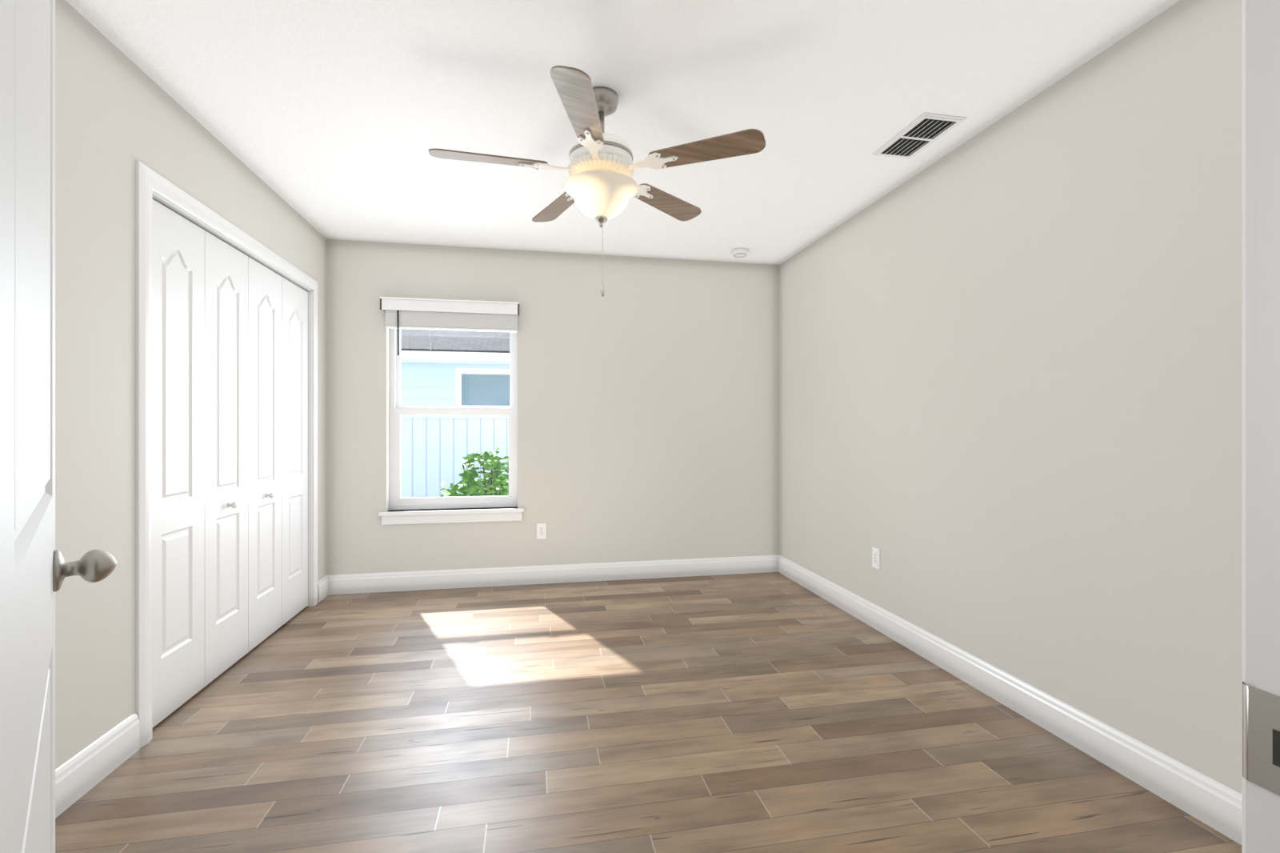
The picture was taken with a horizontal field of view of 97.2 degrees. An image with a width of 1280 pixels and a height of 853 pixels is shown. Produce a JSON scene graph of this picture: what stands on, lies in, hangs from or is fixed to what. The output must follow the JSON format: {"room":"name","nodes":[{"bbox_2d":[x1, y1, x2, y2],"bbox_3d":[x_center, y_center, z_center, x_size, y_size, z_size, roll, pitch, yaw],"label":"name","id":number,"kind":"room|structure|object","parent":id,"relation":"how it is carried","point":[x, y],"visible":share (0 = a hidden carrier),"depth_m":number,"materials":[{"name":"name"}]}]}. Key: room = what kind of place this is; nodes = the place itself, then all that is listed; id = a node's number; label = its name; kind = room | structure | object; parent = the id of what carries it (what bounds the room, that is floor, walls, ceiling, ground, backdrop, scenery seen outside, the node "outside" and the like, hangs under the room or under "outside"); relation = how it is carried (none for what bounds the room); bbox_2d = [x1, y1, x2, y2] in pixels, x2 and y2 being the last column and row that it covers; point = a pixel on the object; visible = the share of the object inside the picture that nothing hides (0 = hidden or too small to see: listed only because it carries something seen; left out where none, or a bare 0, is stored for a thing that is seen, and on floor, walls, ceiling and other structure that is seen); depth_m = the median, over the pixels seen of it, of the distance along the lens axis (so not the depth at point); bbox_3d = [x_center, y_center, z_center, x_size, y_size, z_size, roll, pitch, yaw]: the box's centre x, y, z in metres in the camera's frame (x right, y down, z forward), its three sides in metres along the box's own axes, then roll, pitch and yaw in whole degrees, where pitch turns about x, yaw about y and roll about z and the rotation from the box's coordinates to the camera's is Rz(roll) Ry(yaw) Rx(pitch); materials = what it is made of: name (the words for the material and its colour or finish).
{"room":"empty bedroom","nodes":[
{"label":"empty bedroom","id":0,"kind":"room"},
{"bbox_2d":[55,0,326,768],"bbox_3d":[-2.167,-0.073,1.913,0.760,2.440,3.847,0,0,-11],"label":"wall","id":1,"kind":"structure","parent":0,"point":[119,114],"depth_m":1.87,"materials":[{"name":"paint"}]},
{"bbox_2d":[55,712,139,818],"bbox_3d":[-1.608,1.081,1.052,0.016,0.132,1.946,0,0,-11],"label":"baseboard","id":2,"kind":"structure","parent":1,"relation":"attached to","point":[74,778],"depth_m":1.81,"materials":[{"name":"white wood"}]},
{"bbox_2d":[136,160,317,747],"bbox_3d":[-2.017,0.098,2.838,0.158,2.098,1.706,0,0,-11],"label":"trim","id":3,"kind":"structure","parent":1,"relation":"attached to","point":[151,185],"depth_m":2.06,"materials":[{"name":"white wood"}]},
{"bbox_2d":[152,199,307,727],"bbox_3d":[-1.974,0.137,2.847,0.072,1.996,1.540,0,0,-11],"label":"bifold closet door","id":4,"kind":"structure","parent":1,"relation":"in","point":[230,455],"depth_m":2.59,"materials":[{"name":"white wood"}]},
{"bbox_2d":[326,239,779,575],"bbox_3d":[-0.541,-0.073,4.281,3.598,2.440,0.200,0,0,-11],"label":"wall","id":5,"kind":"structure","parent":0,"point":[648,409],"depth_m":4.21,"materials":[{"name":"paint"}]},
{"bbox_2d":[378,328,523,524],"bbox_3d":[-1.343,-0.082,4.092,0.987,1.522,0.192,0,0,-11],"label":"window","id":6,"kind":"structure","parent":5,"relation":"in","point":[397,411],"depth_m":4.09,"materials":[{"name":"white plastic"}]},
{"bbox_2d":[380,296,519,355],"bbox_3d":[-1.335,-0.686,3.999,0.939,0.425,0.070,0,0,-11],"label":"window blind","id":7,"kind":"object","parent":6,"relation":"attached to","point":[438,314],"visible":0.94,"depth_m":3.98,"materials":[{"name":"white plastic"}]},
{"bbox_2d":[536,523,546,539],"bbox_3d":[-0.723,0.762,4.140,0.070,0.115,0.009,0,0,-11],"label":"electrical outlet","id":8,"kind":"object","parent":5,"relation":"attached to","point":[541,530],"visible":1,"depth_m":4.14,"materials":[{"name":"white plastic"}]},
{"bbox_2d":[320,554,778,599],"bbox_3d":[-0.527,1.081,4.163,3.300,0.132,0.037,0,0,-11],"label":"baseboard","id":9,"kind":"structure","parent":5,"relation":"attached to","point":[403,581],"depth_m":4.13,"materials":[{"name":"white wood"}]},
{"bbox_2d":[65,0,1179,264],"bbox_3d":[0.007,-1.353,1.399,3.598,0.120,5.947,0,0,-11],"label":"ceiling","id":10,"kind":"structure","parent":0,"point":[331,118],"depth_m":2.18,"materials":[{"name":"white paint"}]},
{"bbox_2d":[428,65,765,296],"bbox_3d":[-0.194,-0.900,2.189,1.181,0.786,1.220,0,0,-11],"label":"ceiling fan","id":11,"kind":"object","parent":10,"relation":"hanging from","point":[601,186],"visible":1,"depth_m":2.10,"materials":[{"name":"brown wood"}]},
{"bbox_2d":[731,248,748,257],"bbox_3d":[0.733,-1.275,4.129,0.128,0.037,0.128,0,0,-11],"label":"smoke detector","id":12,"kind":"object","parent":10,"relation":"attached to","point":[739,252],"visible":1,"depth_m":4.09,"materials":[{"name":"white plastic"}]},
{"bbox_2d":[872,112,966,158],"bbox_3d":[1.233,-1.284,2.514,0.200,0.017,0.360,0,0,-11],"label":"ceiling vent","id":13,"kind":"object","parent":10,"relation":"in","point":[921,133],"visible":1,"depth_m":2.49,"materials":[{"name":"white metal"}]},
{"bbox_2d":[55,572,1241,852],"bbox_3d":[0.007,1.207,1.399,3.598,0.120,5.947,0,0,-11],"label":"floor","id":14,"kind":"structure","parent":0,"point":[761,713],"depth_m":2.02,"materials":[{"name":"brown wood"}]},
{"bbox_2d":[779,0,1241,793],"bbox_3d":[1.536,-0.073,2.616,0.140,2.440,3.847,0,0,-11],"label":"wall","id":15,"kind":"structure","parent":0,"point":[1010,394],"depth_m":2.09,"materials":[{"name":"paint"}]},
{"bbox_2d":[872,546,879,569],"bbox_3d":[1.346,0.747,3.217,0.009,0.115,0.070,0,0,-11],"label":"electrical outlet","id":16,"kind":"object","parent":15,"relation":"attached to","point":[876,558],"visible":1,"depth_m":3.21,"materials":[{"name":"white plastic"}]},
{"bbox_2d":[778,554,1241,844],"bbox_3d":[1.459,1.081,2.601,0.016,0.132,3.847,0,0,-11],"label":"baseboard","id":17,"kind":"structure","parent":15,"relation":"attached to","point":[1210,802],"depth_m":2.07,"materials":[{"name":"white wood"}]},
{"bbox_3d":[0.207,-0.073,0.345,3.598,2.440,0.120,0,0,-11],"label":"wall","id":18,"kind":"structure","parent":0,"visible":0},
{"bbox_2d":[0,0,117,852],"bbox_3d":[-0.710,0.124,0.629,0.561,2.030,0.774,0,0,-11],"label":"entry door","id":19,"kind":"structure","parent":18,"relation":"in","point":[36,569],"depth_m":0.52,"materials":[{"name":"white wood"}]},
{"bbox_2d":[1241,0,1279,852],"bbox_3d":[0.067,0.090,0.318,1.062,2.114,0.157,0,0,-11],"label":"door frame","id":20,"kind":"structure","parent":18,"relation":"attached to","point":[1260,426],"depth_m":0.46,"materials":[{"name":"white wood"}]},
{"label":"outside","id":21,"kind":"structure","parent":0,"visible":0},
{"bbox_3d":[-6.008,1.647,31.638,60.000,0.200,55.593,0,0,-11],"label":"ground","id":22,"kind":"structure","parent":21,"visible":0},
{"bbox_2d":[400,415,508,497],"bbox_3d":[-1.724,0.622,6.627,11.100,1.850,0.141,0,0,-11],"label":"fence","id":23,"kind":"object","parent":22,"relation":"on","point":[442,468],"depth_m":6.50,"materials":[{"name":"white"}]},
{"bbox_2d":[400,328,509,406],"bbox_3d":[-2.268,-0.932,11.944,19.000,4.957,6.500,0,0,-11],"label":"house","id":24,"kind":"structure","parent":22,"relation":"on","point":[409,398],"depth_m":8.97,"materials":[{"name":"blue"}]},
{"bbox_2d":[439,448,508,496],"bbox_3d":[-1.498,0.907,5.770,1.140,1.405,0.887,0,0,-11],"label":"bush","id":25,"kind":"object","parent":22,"relation":"on","point":[448,493],"depth_m":5.62,"materials":[{"name":"green plant"}]}
]}

